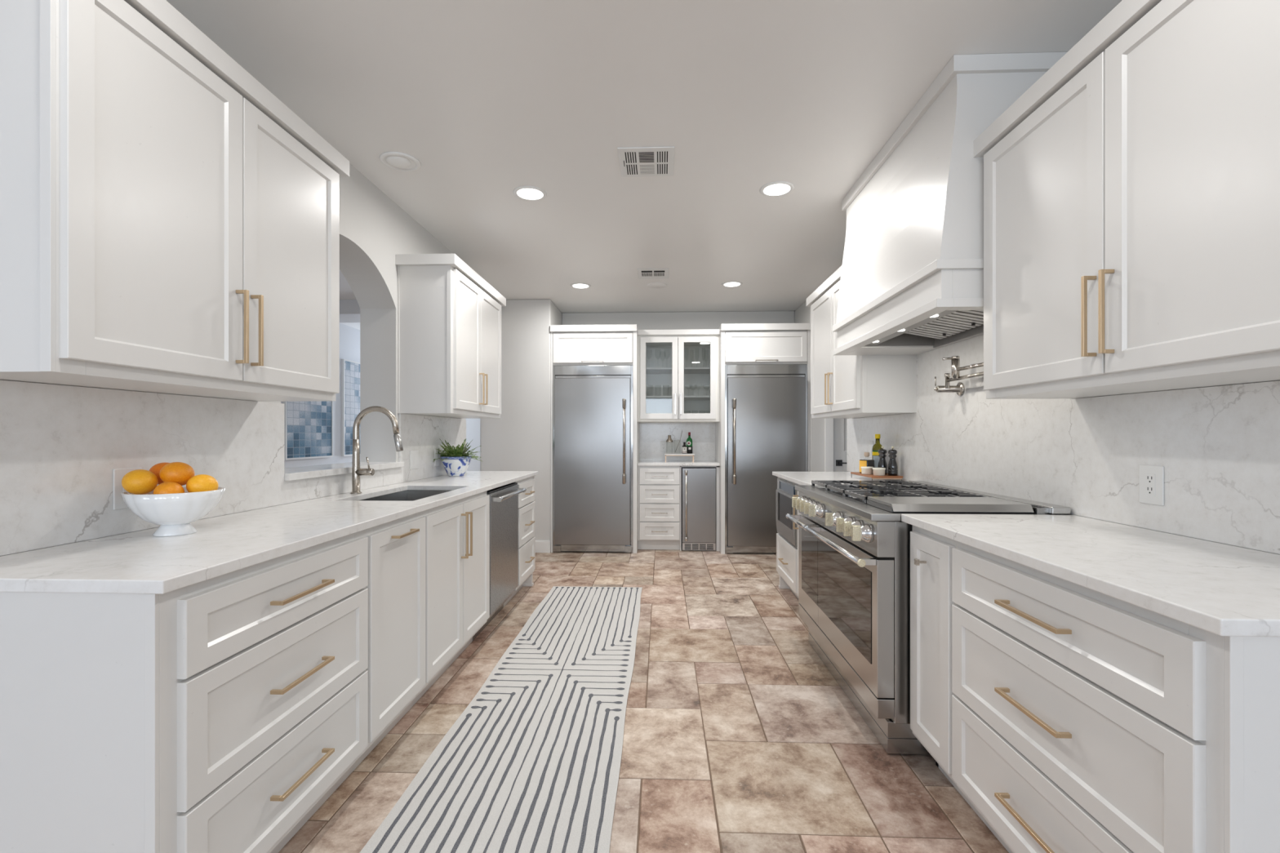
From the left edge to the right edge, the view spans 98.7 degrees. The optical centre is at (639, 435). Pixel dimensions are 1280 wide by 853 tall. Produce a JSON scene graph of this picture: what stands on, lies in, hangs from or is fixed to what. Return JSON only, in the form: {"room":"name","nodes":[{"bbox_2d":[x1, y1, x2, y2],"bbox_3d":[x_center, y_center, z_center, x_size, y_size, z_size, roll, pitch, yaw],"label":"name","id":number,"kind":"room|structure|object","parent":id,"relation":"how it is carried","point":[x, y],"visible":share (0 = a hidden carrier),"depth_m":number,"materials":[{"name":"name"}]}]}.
{"room":"kitchen","nodes":[
{"label":"kitchen","id":0,"kind":"room"},
{"bbox_2d":[0,163,453,556],"bbox_3d":[-1.579,-0.096,3.334,0.220,2.600,4.638,0,0,2],"label":"wall","id":1,"kind":"structure","parent":0,"point":[374,229],"depth_m":3.31,"materials":[{"name":"grey paint"}]},
{"bbox_2d":[0,0,349,401],"bbox_3d":[-1.345,-0.611,1.658,0.381,0.955,1.064,0,0,2],"label":"upper cabinet","id":2,"kind":"object","parent":1,"relation":"attached to","point":[169,224],"visible":1,"depth_m":1.37,"materials":[{"name":"white paint"}]},
{"bbox_2d":[0,379,466,555],"bbox_3d":[-1.486,0.079,2.715,0.014,0.422,3.489,0,0,2],"label":"backsplash","id":3,"kind":"structure","parent":1,"relation":"attached to","point":[61,446],"depth_m":1.62,"materials":[{"name":"white stone"}]},
{"bbox_2d":[112,467,142,510],"bbox_3d":[-1.518,0.157,1.629,0.007,0.118,0.085,0,0,2],"label":"wall outlet","id":4,"kind":"object","parent":3,"relation":"attached to","point":[118,503],"visible":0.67,"depth_m":1.60,"materials":[{"name":"white plastic"}]},
{"bbox_2d":[409,450,418,469],"bbox_3d":[-1.443,0.157,3.515,0.007,0.118,0.118,0,0,2],"label":"wall switch","id":5,"kind":"object","parent":3,"relation":"attached to","point":[414,455],"visible":1,"depth_m":3.51,"materials":[{"name":"white plastic"}]},
{"bbox_2d":[435,448,439,466],"bbox_3d":[-1.429,0.157,3.875,0.007,0.118,0.075,0,0,2],"label":"wall outlet","id":6,"kind":"object","parent":3,"relation":"attached to","point":[437,455],"visible":0.96,"depth_m":3.87,"materials":[{"name":"white plastic"}]},
{"bbox_2d":[284,462,404,480],"bbox_3d":[-1.596,0.176,2.831,0.287,0.030,1.030,0,0,2],"label":"window sill ledge","id":7,"kind":"object","parent":1,"relation":"on","point":[322,470],"visible":0.51,"depth_m":2.69,"materials":[{"name":"white stone"}]},
{"bbox_2d":[395,253,506,418],"bbox_3d":[-1.259,-0.611,3.839,0.381,0.955,1.086,0,0,2],"label":"upper cabinet","id":8,"kind":"object","parent":1,"relation":"attached to","point":[449,317],"visible":1,"depth_m":3.33,"materials":[{"name":"white paint"}]},
{"bbox_2d":[280,323,359,467],"bbox_3d":[-3.980,-0.096,2.484,0.150,2.600,13.950,0,0,2],"label":"wall","id":9,"kind":"structure","parent":0,"point":[349,337],"depth_m":6.84,"materials":[{"name":"white paint"}]},
{"bbox_2d":[282,400,333,460],"bbox_3d":[-3.739,-0.346,6.222,0.033,1.217,0.838,0,0,2],"label":"window","id":10,"kind":"structure","parent":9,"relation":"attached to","point":[308,425],"depth_m":6.17,"materials":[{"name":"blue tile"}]},
{"bbox_2d":[341,359,359,456],"bbox_3d":[-3.696,-0.346,7.306,0.033,1.217,0.884,0,0,2],"label":"painting","id":11,"kind":"object","parent":9,"relation":"attached to","point":[350,370],"visible":0.41,"depth_m":6.99,"materials":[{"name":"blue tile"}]},
{"bbox_2d":[339,299,359,322],"bbox_3d":[-2.705,-1.323,5.864,2.130,0.146,0.428,0,0,2],"label":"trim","id":12,"kind":"structure","parent":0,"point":[349,309],"depth_m":5.66,"materials":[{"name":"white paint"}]},
{"bbox_2d":[466,418,479,471],"bbox_3d":[-2.576,-0.096,7.868,2.230,2.600,2.780,0,0,2],"label":"wall","id":13,"kind":"structure","parent":0,"point":[473,425],"depth_m":9.12,"materials":[{"name":"grey paint"}]},
{"bbox_2d":[278,549,1008,852],"bbox_3d":[-0.180,1.254,2.397,7.850,0.100,14.076,0,0,2],"label":"floor","id":14,"kind":"structure","parent":0,"point":[739,737],"depth_m":2.17,"materials":[{"name":"tile"}]},
{"bbox_2d":[0,529,368,852],"bbox_3d":[-1.207,0.762,1.506,0.599,0.884,0.779,0,0,2],"label":"base cabinet","id":15,"kind":"object","parent":14,"relation":"on","point":[219,714],"visible":0.9,"depth_m":1.16,"materials":[{"name":"white paint"}]},
{"bbox_2d":[0,471,537,594],"bbox_3d":[-1.181,0.304,2.777,0.590,0.028,3.338,0,0,2],"label":"countertop","id":16,"kind":"structure","parent":15,"relation":"on","point":[140,562],"depth_m":1.45,"materials":[{"name":"white stone"}]},
{"bbox_2d":[120,487,225,536],"bbox_3d":[-1.369,0.226,1.620,0.231,0.128,0.234,0,0,2],"label":"fruit bowl","id":17,"kind":"object","parent":16,"relation":"on","point":[175,513],"visible":0.93,"depth_m":1.56,"materials":[{"name":"white ceramic"}]},
{"bbox_2d":[121,469,158,494],"bbox_3d":[-1.431,0.134,1.573,0.079,0.072,0.076,0,0,33],"label":"orange","id":18,"kind":"object","parent":17,"relation":"in","point":[138,482],"visible":0.99,"depth_m":1.55,"materials":[{"name":"food"}]},
{"bbox_2d":[148,462,168,484],"bbox_3d":[-1.447,0.118,1.676,0.075,0.070,0.076,0,0,12],"label":"orange","id":19,"kind":"object","parent":17,"relation":"in","point":[156,468],"visible":0.3,"depth_m":1.65,"materials":[{"name":"orange food"}]},
{"bbox_2d":[153,481,184,493],"bbox_3d":[-1.341,0.165,1.566,0.068,0.065,0.073,0,0,-10],"label":"orange","id":20,"kind":"object","parent":17,"relation":"in","point":[168,487],"visible":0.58,"depth_m":1.54,"materials":[{"name":"orange food"}]},
{"bbox_2d":[159,462,195,485],"bbox_3d":[-1.367,0.115,1.624,0.080,0.072,0.075,0,0,-12],"label":"orange","id":21,"kind":"object","parent":17,"relation":"in","point":[180,473],"visible":0.77,"depth_m":1.60,"materials":[{"name":"orange food"}]},
{"bbox_2d":[186,474,218,492],"bbox_3d":[-1.295,0.150,1.627,0.071,0.068,0.076,0,0,24],"label":"orange","id":22,"kind":"object","parent":17,"relation":"in","point":[201,482],"visible":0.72,"depth_m":1.60,"materials":[{"name":"food"}]},
{"bbox_2d":[350,405,403,493],"bbox_3d":[-1.313,0.072,2.744,0.264,0.436,0.051,0,0,2],"label":"faucet","id":23,"kind":"object","parent":16,"relation":"on","point":[357,472],"visible":1,"depth_m":2.73,"materials":[{"name":"silver metal"}]},
{"bbox_2d":[362,490,450,501],"bbox_3d":[-1.174,0.431,2.801,0.380,0.224,0.741,0,0,2],"label":"sink","id":24,"kind":"object","parent":16,"relation":"in","point":[406,495],"visible":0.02,"depth_m":3.17,"materials":[{"name":"silver metal"}]},
{"bbox_2d":[432,439,482,476],"bbox_3d":[-1.274,0.155,3.913,0.314,0.268,0.402,0,0,2],"label":"potted fern","id":25,"kind":"object","parent":16,"relation":"on","point":[455,463],"visible":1,"depth_m":3.85,"materials":[{"name":"blue ceramic"}]},
{"bbox_2d":[440,458,471,476],"bbox_3d":[-1.309,0.228,3.914,0.202,0.124,0.202,0,0,2],"label":"pot","id":26,"kind":"object","parent":25,"relation":"on","point":[453,467],"depth_m":3.85,"materials":[{"name":"white ceramic"}]},
{"bbox_2d":[339,511,425,785],"bbox_3d":[-1.182,0.762,2.123,0.599,0.884,0.457,0,0,2],"label":"base cabinet","id":27,"kind":"object","parent":14,"relation":"on","point":[396,587],"visible":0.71,"depth_m":2.07,"materials":[{"name":"white paint"}]},
{"bbox_2d":[361,490,489,716],"bbox_3d":[-1.156,0.762,2.785,0.599,0.884,0.869,0,0,2],"label":"base cabinet","id":28,"kind":"object","parent":14,"relation":"on","point":[457,532],"visible":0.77,"depth_m":2.68,"materials":[{"name":"white paint"}]},
{"bbox_2d":[472,482,526,640],"bbox_3d":[-1.111,0.767,3.534,0.620,0.873,0.620,0,0,2],"label":"dishwasher","id":29,"kind":"object","parent":14,"relation":"on","point":[504,500],"visible":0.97,"depth_m":3.47,"materials":[{"name":"silver metal"}]},
{"bbox_2d":[360,586,642,852],"bbox_3d":[-0.397,1.199,2.763,0.725,0.008,3.150,0,0,2],"label":"runner rug","id":30,"kind":"object","parent":14,"relation":"on","point":[531,764],"visible":1,"depth_m":2.09,"materials":[{"name":"white fabric"}]},
{"bbox_2d":[503,475,535,606],"bbox_3d":[-1.103,0.762,4.134,0.599,0.884,0.568,0,0,2],"label":"base cabinet","id":31,"kind":"object","parent":14,"relation":"on","point":[526,503],"visible":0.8,"depth_m":4.10,"materials":[{"name":"white paint"}]},
{"bbox_2d":[552,365,632,553],"bbox_3d":[-0.473,0.245,5.875,0.823,1.918,0.718,0,0,2],"label":"refrigerator","id":32,"kind":"object","parent":14,"relation":"on","point":[593,405],"visible":0.99,"depth_m":5.59,"materials":[{"name":"silver metal"}]},
{"bbox_2d":[637,466,719,551],"bbox_3d":[0.408,0.762,5.929,0.852,0.884,0.519,0,0,2],"label":"base cabinet","id":33,"kind":"object","parent":14,"relation":"on","point":[659,487],"visible":0.97,"depth_m":5.72,"materials":[{"name":"white paint"}]},
{"bbox_2d":[637,461,719,466],"bbox_3d":[0.409,0.304,5.950,0.852,0.028,0.513,0,0,2],"label":"countertop","id":34,"kind":"structure","parent":33,"relation":"on","point":[640,463],"depth_m":5.70,"materials":[{"name":"white stone"}]},
{"bbox_2d":[664,453,694,462],"bbox_3d":[0.430,0.245,5.994,0.325,0.090,0.150,0,0,2],"label":"serving riser","id":35,"kind":"object","parent":34,"relation":"on","point":[665,454],"visible":0.95,"depth_m":5.92,"materials":[{"name":"white stone"}]},
{"bbox_2d":[666,435,673,453],"bbox_3d":[0.323,0.100,5.998,0.076,0.200,0.076,0,0,2],"label":"cocktail shaker","id":36,"kind":"object","parent":35,"relation":"on","point":[669,439],"visible":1,"depth_m":5.98,"materials":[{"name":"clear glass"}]},
{"bbox_2d":[664,453,694,455],"bbox_3d":[0.430,0.207,5.994,0.325,0.014,0.150,0,0,2],"label":"tray","id":37,"kind":"object","parent":35,"relation":"on","point":[666,454],"depth_m":5.92,"materials":[{"name":"white stone"}]},
{"bbox_2d":[681,442,686,453],"bbox_3d":[0.482,0.138,5.962,0.053,0.124,0.054,0,0,2],"label":"bottle","id":38,"kind":"object","parent":35,"relation":"on","point":[684,446],"visible":1,"depth_m":5.94,"materials":[{"name":"white glass"}]},
{"bbox_2d":[686,432,692,453],"bbox_3d":[0.540,0.084,6.008,0.069,0.232,0.072,0,0,2],"label":"bottle","id":39,"kind":"object","parent":35,"relation":"on","point":[689,441],"visible":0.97,"depth_m":5.98,"materials":[{"name":"green glass"}]},
{"bbox_2d":[681,466,715,551],"bbox_3d":[0.620,0.766,5.903,0.352,0.860,0.534,0,0,2],"label":"ice maker","id":40,"kind":"object","parent":14,"relation":"on","point":[698,483],"visible":0.98,"depth_m":5.69,"materials":[{"name":"silver metal"}]},
{"bbox_2d":[682,542,715,551],"bbox_3d":[0.613,1.157,5.712,0.344,0.077,0.026,0,0,2],"label":"vent grille","id":41,"kind":"object","parent":40,"relation":"attached to","point":[686,546],"depth_m":5.70,"materials":[{"name":"silver metal"}]},
{"bbox_2d":[724,364,807,554],"bbox_3d":[1.285,0.245,5.805,0.826,1.918,0.718,0,0,2],"label":"refrigerator","id":42,"kind":"object","parent":14,"relation":"on","point":[766,406],"visible":0.84,"depth_m":5.52,"materials":[{"name":"silver metal"}]},
{"bbox_2d":[776,476,799,599],"bbox_3d":[1.329,0.762,3.988,0.619,0.884,0.694,0,0,2],"label":"base cabinet","id":43,"kind":"object","parent":14,"relation":"on","point":[786,553],"visible":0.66,"depth_m":3.97,"materials":[{"name":"white paint"}]},
{"bbox_2d":[776,478,797,547],"bbox_3d":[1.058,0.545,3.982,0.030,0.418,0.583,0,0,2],"label":"microwave","id":44,"kind":"object","parent":43,"relation":"in","point":[785,490],"visible":0.73,"depth_m":3.93,"materials":[{"name":"silver metal"}]},
{"bbox_2d":[792,491,800,595],"bbox_3d":[1.307,0.762,3.425,0.619,0.884,0.432,0,0,2],"label":"base cabinet","id":45,"kind":"object","parent":14,"relation":"on","point":[793,495],"visible":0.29,"depth_m":3.62,"materials":[{"name":"white paint"}]},
{"bbox_2d":[772,471,895,484],"bbox_3d":[1.342,0.304,3.795,0.618,0.028,1.176,0,0,2],"label":"countertop","id":46,"kind":"structure","parent":45,"relation":"on","point":[798,477],"depth_m":3.80,"materials":[{"name":"white stone"}]},
{"bbox_2d":[850,471,902,480],"bbox_3d":[1.525,0.270,3.560,0.190,0.038,0.379,0,0,2],"label":"serving board","id":47,"kind":"object","parent":46,"relation":"on","point":[886,477],"visible":0.73,"depth_m":3.37,"materials":[{"name":"brown wood"}]},
{"bbox_2d":[859,452,874,473],"bbox_3d":[1.496,0.182,3.627,0.070,0.138,0.068,0,0,-26],"label":"vinegar bottle","id":48,"kind":"object","parent":47,"relation":"on","point":[863,463],"visible":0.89,"depth_m":3.61,"materials":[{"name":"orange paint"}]},
{"bbox_2d":[861,466,873,474],"bbox_3d":[1.463,0.227,3.540,0.076,0.047,0.076,0,0,2],"label":"ramekin","id":49,"kind":"object","parent":47,"relation":"on","point":[864,470],"visible":0.94,"depth_m":3.51,"materials":[{"name":"beige ceramic"}]},
{"bbox_2d":[871,434,882,467],"bbox_3d":[1.583,0.122,3.661,0.068,0.258,0.068,0,0,2],"label":"olive oil bottle","id":50,"kind":"object","parent":47,"relation":"on","point":[877,446],"visible":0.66,"depth_m":3.64,"materials":[{"name":"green glass"}]},
{"bbox_2d":[872,467,885,475],"bbox_3d":[1.489,0.227,3.423,0.076,0.047,0.076,0,0,2],"label":"ramekin","id":51,"kind":"object","parent":47,"relation":"on","point":[876,471],"visible":1,"depth_m":3.40,"materials":[{"name":"beige ceramic"}]},
{"bbox_2d":[877,446,887,475],"bbox_3d":[1.545,0.160,3.501,0.056,0.181,0.056,0,0,2],"label":"pepper mill","id":52,"kind":"object","parent":47,"relation":"on","point":[882,463],"visible":0.83,"depth_m":3.48,"materials":[{"name":"black paint"}]},
{"bbox_2d":[887,446,897,475],"bbox_3d":[1.574,0.160,3.423,0.056,0.181,0.056,0,0,2],"label":"pepper mill","id":53,"kind":"object","parent":47,"relation":"on","point":[892,470],"visible":1,"depth_m":3.40,"materials":[{"name":"black paint"}]},
{"bbox_2d":[786,480,1071,754],"bbox_3d":[1.213,0.731,2.604,0.771,0.946,1.185,0,0,2],"label":"range","id":54,"kind":"object","parent":14,"relation":"on","point":[854,542],"visible":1,"depth_m":2.19,"materials":[{"name":"silver metal"}]},
{"bbox_2d":[795,484,1048,521],"bbox_3d":[1.201,0.305,2.607,0.646,0.028,1.173,0,0,2],"label":"cooktop","id":55,"kind":"object","parent":54,"relation":"in","point":[866,510],"depth_m":2.15,"materials":[{"name":"silver metal"}]},
{"bbox_2d":[910,524,984,822],"bbox_3d":[1.244,0.762,1.849,0.621,0.884,0.302,0,0,2],"label":"base cabinet","id":56,"kind":"object","parent":14,"relation":"on","point":[931,553],"visible":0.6,"depth_m":1.84,"materials":[{"name":"white paint"}]},
{"bbox_2d":[951,541,1279,852],"bbox_3d":[1.222,0.762,1.287,0.619,0.884,0.824,0,0,2],"label":"base cabinet","id":57,"kind":"object","parent":14,"relation":"on","point":[1085,720],"visible":0.87,"depth_m":1.13,"materials":[{"name":"white paint"}]},
{"bbox_2d":[901,514,1279,636],"bbox_3d":[1.249,0.304,1.435,0.618,0.028,1.161,0,0,2],"label":"countertop","id":58,"kind":"structure","parent":57,"relation":"on","point":[1221,589],"depth_m":1.26,"materials":[{"name":"white stone"}]},
{"bbox_2d":[166,0,1121,329],"bbox_3d":[-0.181,-1.456,2.384,7.850,0.120,14.050,0,0,2],"label":"ceiling","id":59,"kind":"structure","parent":0,"point":[492,99],"depth_m":2.36,"materials":[{"name":"white paint"}]},
{"bbox_2d":[379,151,421,171],"bbox_3d":[-1.220,-1.395,2.802,0.196,0.040,0.196,0,0,2],"label":"recessed light","id":60,"kind":"object","parent":59,"relation":"in","point":[398,161],"visible":1,"depth_m":2.78,"materials":[{"name":"white plastic"}]},
{"bbox_2d":[513,186,546,200],"bbox_3d":[-0.634,-1.393,3.172,0.192,0.006,0.192,0,0,2],"label":"recessed light","id":61,"kind":"object","parent":59,"relation":"in","point":[526,193],"visible":1,"depth_m":3.16,"materials":[{"name":"white plastic"}]},
{"bbox_2d":[516,188,542,199],"bbox_3d":[-0.634,-1.393,3.172,0.152,0.004,0.152,0,0,2],"label":"diffuser","id":62,"kind":"object","parent":61,"relation":"attached to","point":[522,193],"depth_m":3.17,"materials":[{"name":"white"}]},
{"bbox_2d":[569,282,591,288],"bbox_3d":[-0.554,-1.393,5.128,0.192,0.006,0.192,0,0,2],"label":"recessed light","id":63,"kind":"object","parent":59,"relation":"in","point":[579,285],"visible":1,"depth_m":5.12,"materials":[{"name":"white plastic"}]},
{"bbox_2d":[572,284,588,288],"bbox_3d":[-0.554,-1.393,5.128,0.152,0.004,0.152,0,0,2],"label":"diffuser","id":64,"kind":"object","parent":63,"relation":"attached to","point":[575,286],"depth_m":5.13,"materials":[{"name":"white plastic"}]},
{"bbox_2d":[617,146,675,177],"bbox_3d":[0.035,-1.393,2.807,0.278,0.006,0.296,0,0,2],"label":"ceiling vent","id":65,"kind":"object","parent":59,"relation":"in","point":[633,161],"visible":1,"depth_m":2.79,"materials":[{"name":"white plastic"}]},
{"bbox_2d":[637,268,668,279],"bbox_3d":[0.115,-1.393,4.742,0.265,0.006,0.292,0,0,2],"label":"ceiling vent","id":66,"kind":"object","parent":59,"relation":"in","point":[643,273],"visible":1,"depth_m":4.73,"materials":[{"name":"white plastic"}]},
{"bbox_2d":[646,282,666,288],"bbox_3d":[0.156,-1.393,5.110,0.188,0.006,0.188,0,0,2],"label":"disc","id":67,"kind":"object","parent":59,"relation":"attached to","point":[653,285],"visible":1,"depth_m":5.10,"materials":[{"name":"white paint"}]},
{"bbox_2d":[721,280,742,287],"bbox_3d":[0.849,-1.393,5.073,0.192,0.006,0.192,0,0,2],"label":"recessed light","id":68,"kind":"object","parent":59,"relation":"in","point":[732,283],"visible":1,"depth_m":5.06,"materials":[{"name":"white plastic"}]},
{"bbox_2d":[724,282,740,286],"bbox_3d":[0.849,-1.393,5.073,0.152,0.004,0.152,0,0,2],"label":"diffuser","id":69,"kind":"object","parent":68,"relation":"attached to","point":[726,284],"depth_m":5.07,"materials":[{"name":"white plastic"}]},
{"bbox_2d":[759,181,794,196],"bbox_3d":[0.776,-1.393,3.116,0.192,0.006,0.192,0,0,2],"label":"recessed light","id":70,"kind":"object","parent":59,"relation":"in","point":[776,188],"visible":1,"depth_m":3.10,"materials":[{"name":"white plastic"}]},
{"bbox_2d":[763,183,790,195],"bbox_3d":[0.776,-1.393,3.116,0.152,0.004,0.152,0,0,2],"label":"diffuser","id":71,"kind":"object","parent":70,"relation":"attached to","point":[769,189],"depth_m":3.11,"materials":[{"name":"white"}]},
{"bbox_2d":[480,299,824,540],"bbox_3d":[1.101,-0.096,5.941,5.470,2.600,0.782,0,0,2],"label":"wall","id":72,"kind":"structure","parent":0,"point":[519,440],"depth_m":5.64,"materials":[{"name":"grey paint"}]},
{"bbox_2d":[535,540,550,552],"bbox_3d":[-1.283,1.141,5.637,0.730,0.125,0.014,0,0,2],"label":"baseboard","id":73,"kind":"structure","parent":72,"relation":"attached to","point":[541,546],"depth_m":5.62,"materials":[{"name":"white paint"}]},
{"bbox_2d":[550,324,639,553],"bbox_3d":[-0.463,0.040,5.908,0.886,2.328,0.666,0,0,2],"label":"cabinet surround","id":74,"kind":"object","parent":72,"relation":"attached to","point":[570,344],"visible":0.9,"depth_m":5.62,"materials":[{"name":"white paint"}]},
{"bbox_2d":[639,422,715,461],"bbox_3d":[0.419,0.074,6.199,0.852,0.430,0.017,0,0,2],"label":"backsplash","id":75,"kind":"structure","parent":72,"relation":"attached to","point":[651,434],"depth_m":6.19,"materials":[{"name":"white stone"}]},
{"bbox_2d":[637,328,719,422],"bbox_3d":[0.409,-0.618,5.938,0.852,0.953,0.537,0,0,2],"label":"upper cabinet","id":76,"kind":"object","parent":72,"relation":"attached to","point":[673,366],"visible":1,"depth_m":5.74,"materials":[{"name":"white paint"}]},
{"bbox_2d":[645,367,710,373],"bbox_3d":[0.403,-0.701,5.976,0.787,0.018,0.445,0,0,2],"label":"shelf","id":77,"kind":"object","parent":76,"relation":"attached to","point":[648,370],"depth_m":5.89,"materials":[{"name":"white paint"}]},
{"bbox_2d":[645,395,710,399],"bbox_3d":[0.403,-0.404,5.976,0.787,0.018,0.445,0,0,2],"label":"shelf","id":78,"kind":"object","parent":76,"relation":"attached to","point":[647,397],"depth_m":5.82,"materials":[{"name":"white paint"}]},
{"bbox_2d":[715,323,810,554],"bbox_3d":[1.277,0.040,5.839,0.889,2.328,0.666,0,0,2],"label":"cabinet surround","id":79,"kind":"object","parent":72,"relation":"attached to","point":[740,344],"visible":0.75,"depth_m":5.56,"materials":[{"name":"white paint"}]},
{"bbox_2d":[824,418,833,471],"bbox_3d":[2.342,0.139,5.491,0.975,2.130,0.018,0,0,2],"label":"trim","id":80,"kind":"structure","parent":72,"relation":"attached to","point":[828,423],"depth_m":5.50,"materials":[{"name":"white paint"}]},
{"bbox_2d":[833,418,848,471],"bbox_3d":[2.344,0.176,5.514,0.804,2.035,0.092,0,0,2],"label":"door","id":81,"kind":"structure","parent":72,"relation":"in","point":[839,424],"depth_m":5.53,"materials":[{"name":"white paint"}]},
{"bbox_2d":[848,380,1279,555],"bbox_3d":[1.709,-0.096,3.104,0.140,2.600,4.838,0,0,2],"label":"wall","id":82,"kind":"structure","parent":0,"point":[1277,380],"depth_m":1.67,"materials":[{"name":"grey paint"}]},
{"bbox_2d":[806,265,916,418],"bbox_3d":[1.474,-0.611,3.797,0.384,0.955,1.158,0,0,2],"label":"upper cabinet","id":83,"kind":"object","parent":82,"relation":"attached to","point":[842,386],"visible":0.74,"depth_m":3.52,"materials":[{"name":"white paint"}]},
{"bbox_2d":[832,51,1067,355],"bbox_3d":[1.369,-0.932,2.634,0.503,0.928,1.254,0,0,2],"label":"range hood","id":84,"kind":"object","parent":82,"relation":"attached to","point":[912,279],"visible":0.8,"depth_m":2.23,"materials":[{"name":"white paint"}]},
{"bbox_2d":[846,333,1279,554],"bbox_3d":[1.612,-0.091,2.623,0.014,0.762,3.670,0,0,2],"label":"backsplash","id":85,"kind":"structure","parent":82,"relation":"attached to","point":[1217,447],"depth_m":1.85,"materials":[{"name":"white stone"}]},
{"bbox_2d":[868,440,873,457],"bbox_3d":[1.653,0.099,3.933,0.007,0.118,0.075,0,0,2],"label":"wall outlet","id":86,"kind":"object","parent":85,"relation":"attached to","point":[870,442],"visible":0.78,"depth_m":3.93,"materials":[{"name":"white plastic"}]},
{"bbox_2d":[933,355,983,395],"bbox_3d":[1.507,-0.287,2.602,0.140,0.178,0.418,0,0,13],"label":"pot filler","id":87,"kind":"object","parent":85,"relation":"attached to","point":[955,360],"visible":0.88,"depth_m":2.62,"materials":[{"name":"grey metal"}]},
{"bbox_2d":[1138,465,1164,506],"bbox_3d":[1.564,0.152,1.682,0.007,0.118,0.082,0,0,2],"label":"wall outlet","id":88,"kind":"object","parent":85,"relation":"attached to","point":[1151,478],"visible":1,"depth_m":1.68,"materials":[{"name":"white plastic"}]},
{"bbox_2d":[1145,473,1155,496],"bbox_3d":[1.561,0.152,1.682,0.002,0.068,0.033,0,0,2],"label":"receptacle","id":89,"kind":"object","parent":88,"relation":"attached to","point":[1149,477],"depth_m":1.68,"materials":[{"name":"white plastic"}]},
{"bbox_2d":[973,0,1279,399],"bbox_3d":[1.382,-0.611,1.452,0.384,0.955,1.180,0,0,2],"label":"upper cabinet","id":90,"kind":"object","parent":82,"relation":"attached to","point":[1131,192],"visible":1,"depth_m":1.35,"materials":[{"name":"white paint"}]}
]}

